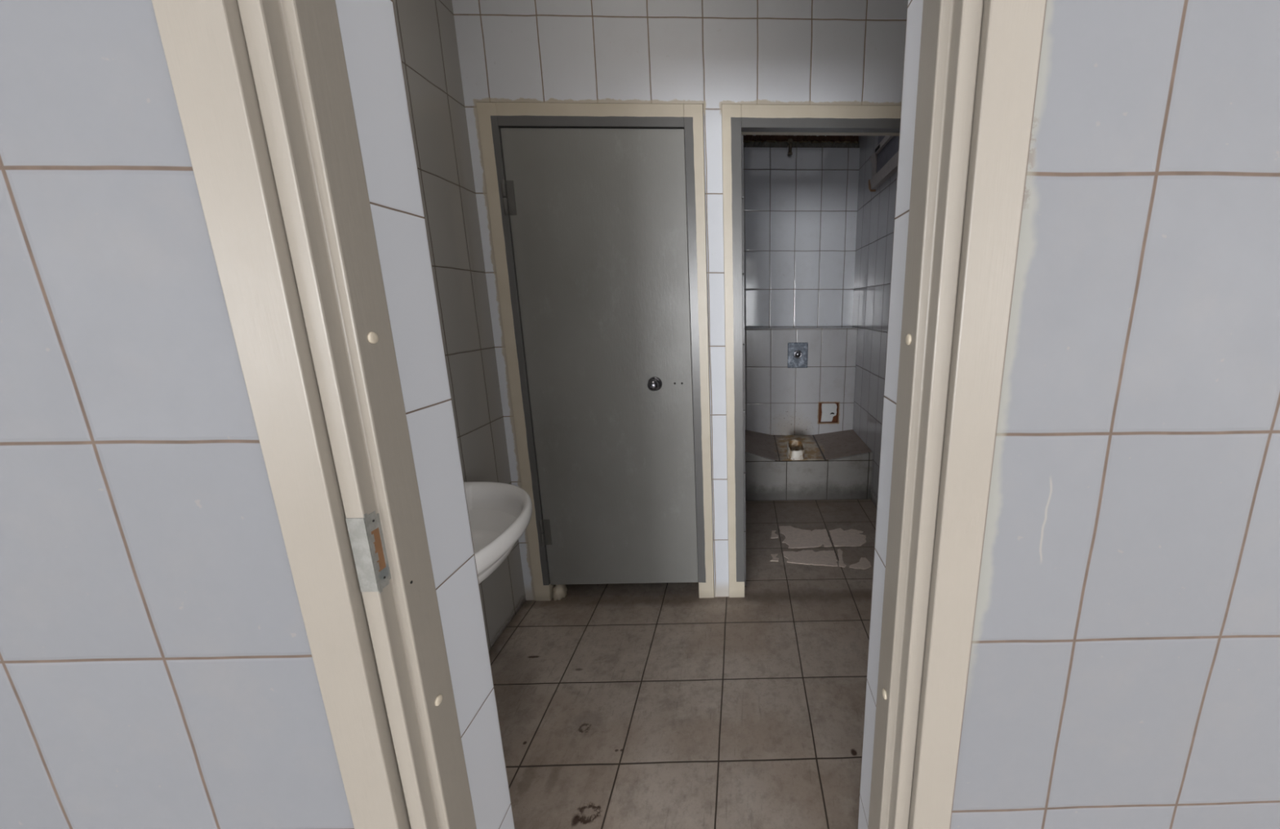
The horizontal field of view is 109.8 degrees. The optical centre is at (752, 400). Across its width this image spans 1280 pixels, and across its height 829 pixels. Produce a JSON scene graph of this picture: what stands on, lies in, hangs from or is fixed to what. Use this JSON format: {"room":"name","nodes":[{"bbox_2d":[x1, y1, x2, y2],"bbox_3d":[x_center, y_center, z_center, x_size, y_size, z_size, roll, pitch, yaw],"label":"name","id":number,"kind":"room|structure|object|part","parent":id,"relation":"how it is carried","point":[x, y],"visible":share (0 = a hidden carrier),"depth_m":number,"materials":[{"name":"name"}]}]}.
{"room":"public restroom","nodes":[
{"label":"public restroom","id":0,"kind":"room"},
{"bbox_2d":[392,0,525,650],"bbox_3d":[-1.121,-0.307,1.255,0.122,2.800,1.096,0,12,-1],"label":"wall","id":1,"kind":"structure","parent":0,"point":[428,42],"depth_m":1.60,"materials":[{"name":"tile"}]},
{"bbox_2d":[463,481,532,583],"bbox_3d":[-0.852,0.432,1.214,0.399,0.170,0.689,0,12,-1],"label":"washbasin","id":2,"kind":"object","parent":1,"relation":"attached to","point":[500,513],"visible":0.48,"depth_m":1.44,"materials":[{"name":"white ceramic"}]},
{"bbox_2d":[0,0,1279,828],"bbox_3d":[-0.366,-0.171,0.607,6.700,2.800,0.264,0,12,-1],"label":"wall","id":3,"kind":"structure","parent":0,"point":[157,671],"depth_m":0.54,"materials":[{"name":"tile"}]},
{"bbox_2d":[151,0,1045,828],"bbox_3d":[-0.139,0.179,0.592,0.860,2.120,0.090,0,12,-1],"label":"door frame","id":4,"kind":"structure","parent":3,"relation":"in","point":[262,91],"depth_m":0.52,"materials":[{"name":"metal"}]},
{"bbox_3d":[-0.489,0.193,0.563,0.022,0.110,0.023,0,12,-1],"label":"strike plate","id":5,"kind":"part","parent":4,"relation":"part of","materials":[{"name":"metal"}]},
{"bbox_2d":[452,0,907,600],"bbox_3d":[0.113,-0.438,1.857,2.620,2.800,0.075,0,12,-1],"label":"wall","id":6,"kind":"structure","parent":0,"point":[713,54],"depth_m":1.64,"materials":[{"name":"tile"}]},
{"bbox_2d":[475,102,714,601],"bbox_3d":[-0.606,-0.087,1.883,0.843,2.106,0.126,0,12,-1],"label":"door","id":7,"kind":"structure","parent":6,"relation":"in","point":[597,211],"depth_m":1.83,"materials":[{"name":"grey paint"}]},
{"bbox_3d":[-0.416,-0.063,1.858,0.061,0.061,0.058,0,12,-1],"label":"knob","id":8,"kind":"part","parent":7,"relation":"part of","materials":[{"name":"silver metal"}]},
{"bbox_2d":[721,104,901,597],"bbox_3d":[0.312,-0.099,1.929,0.854,2.106,0.078,0,12,-1],"label":"door frame","id":9,"kind":"structure","parent":6,"relation":"in","point":[737,120],"depth_m":1.75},
{"bbox_2d":[488,499,876,828],"bbox_3d":[-0.270,2.037,-2.771,7.000,0.120,14.050,0,12,-1],"label":"floor","id":10,"kind":"structure","parent":0,"point":[660,705],"depth_m":1.57,"materials":[{"name":"tile"}]},
{"bbox_2d":[552,584,567,600],"bbox_3d":[-0.922,0.903,2.106,0.061,0.082,0.073,0,12,-1],"label":"lump","id":11,"kind":"object","parent":10,"relation":"on","point":[559,592],"visible":0.83,"depth_m":2.08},
{"bbox_2d":[770,554,778,561],"bbox_3d":[0.121,0.871,2.431,0.050,0.002,0.072,0,12,-1],"label":"adhesive patch","id":12,"kind":"object","parent":10,"relation":"on","point":[774,559],"visible":1,"depth_m":2.42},
{"bbox_2d":[770,530,778,538],"bbox_3d":[0.133,0.818,2.680,0.048,0.002,0.090,0,12,-1],"label":"adhesive patch","id":13,"kind":"object","parent":10,"relation":"on","point":[773,535],"visible":1,"depth_m":2.67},
{"bbox_2d":[744,327,857,435],"bbox_3d":[0.379,-0.001,3.682,0.904,1.188,0.176,0,12,-1],"label":"boxing","id":14,"kind":"structure","parent":10,"relation":"on","point":[780,399],"depth_m":3.56,"materials":[{"name":"tile"}]},
{"bbox_2d":[787,342,808,368],"bbox_3d":[0.361,-0.354,3.500,0.161,0.202,0.032,0,12,-1],"label":"flush plate","id":15,"kind":"object","parent":14,"relation":"attached to","point":[797,353],"visible":1,"depth_m":3.50,"materials":[{"name":"silver metal"}]},
{"bbox_2d":[818,402,838,422],"bbox_3d":[0.626,0.104,3.633,0.160,0.169,0.029,0,12,-1],"label":"niche","id":16,"kind":"object","parent":14,"relation":"attached to","point":[828,412],"visible":1,"depth_m":3.64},
{"bbox_2d":[778,526,831,548],"bbox_3d":[0.316,0.823,2.655,0.291,0.002,0.261,0,12,-1],"label":"adhesive patch","id":17,"kind":"object","parent":10,"relation":"on","point":[795,538],"visible":1,"depth_m":2.63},
{"bbox_2d":[745,429,872,501],"bbox_3d":[0.389,0.479,3.398,0.903,0.366,0.578,0,12,-1],"label":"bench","id":18,"kind":"object","parent":10,"relation":"on","point":[836,465],"visible":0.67,"depth_m":3.13,"materials":[{"name":"tile"}]},
{"bbox_2d":[786,439,805,460],"bbox_3d":[0.315,0.357,3.197,0.134,0.095,0.202,0,12,-1],"label":"pipe stub","id":19,"kind":"object","parent":18,"relation":"on","point":[795,448],"visible":1,"depth_m":3.16,"materials":[{"name":"white ceramic"}]},
{"bbox_2d":[782,550,837,566],"bbox_3d":[0.320,0.871,2.426,0.290,0.002,0.162,0,12,-1],"label":"adhesive patch","id":20,"kind":"object","parent":10,"relation":"on","point":[804,557],"visible":1,"depth_m":2.43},
{"bbox_2d":[837,549,846,568],"bbox_3d":[0.490,0.870,2.428,0.039,0.002,0.182,1,12,6],"label":"adhesive patch","id":21,"kind":"object","parent":10,"relation":"on","point":[841,564],"visible":1,"depth_m":2.42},
{"bbox_2d":[829,528,866,546],"bbox_3d":[0.578,0.824,2.647,0.217,0.002,0.215,0,12,-1],"label":"adhesive patch","id":22,"kind":"object","parent":10,"relation":"on","point":[840,538],"visible":1,"depth_m":2.63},
{"bbox_2d":[849,557,871,569],"bbox_3d":[0.590,0.884,2.362,0.141,0.002,0.085,-11,16,-43],"label":"adhesive patch","id":23,"kind":"object","parent":10,"relation":"on","point":[864,564],"visible":1,"depth_m":2.36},
{"bbox_2d":[741,134,746,586],"bbox_3d":[-0.097,-0.637,2.798,0.077,2.800,1.858,0,12,-1],"label":"wall","id":24,"kind":"structure","parent":0,"point":[742,158],"depth_m":1.94,"materials":[{"name":"tile"}]},
{"bbox_2d":[742,134,859,327],"bbox_3d":[0.373,-0.820,3.660,0.905,2.800,0.120,0,12,-1],"label":"wall","id":25,"kind":"structure","parent":0,"point":[800,208],"depth_m":3.50,"materials":[{"name":"tile"}]},
{"bbox_2d":[742,134,859,147],"bbox_3d":[0.370,-1.992,3.387,0.900,0.114,0.052,0,12,-1],"label":"masonry","id":26,"kind":"object","parent":25,"relation":"in","point":[748,140],"visible":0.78,"depth_m":3.38,"materials":[{"name":"brick"}]},
{"bbox_2d":[787,138,792,155],"bbox_3d":[0.286,-1.923,3.355,0.038,0.114,0.074,0,12,-1],"label":"pipe stub","id":27,"kind":"object","parent":26,"relation":"attached to","point":[789,140],"visible":1,"depth_m":3.33,"materials":[{"name":"black metal"}]},
{"bbox_2d":[852,135,897,508],"bbox_3d":[0.888,-0.644,2.821,0.083,2.800,1.858,0,12,-1],"label":"wall","id":28,"kind":"structure","parent":0,"point":[875,210],"depth_m":3.10,"materials":[{"name":"tile"}]},
{"bbox_2d":[868,135,899,191],"bbox_3d":[0.829,-1.496,2.523,0.036,0.350,1.114,0,12,-1],"label":"frame","id":29,"kind":"object","parent":28,"relation":"attached to","point":[884,160],"visible":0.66,"depth_m":2.75,"materials":[{"name":"grey metal"}]},
{"bbox_3d":[0.828,-1.547,2.439,0.020,0.050,0.972,0,12,-1],"label":"rail","id":30,"kind":"part","parent":29,"relation":"part of","materials":[{"name":"grey metal"}]}
]}

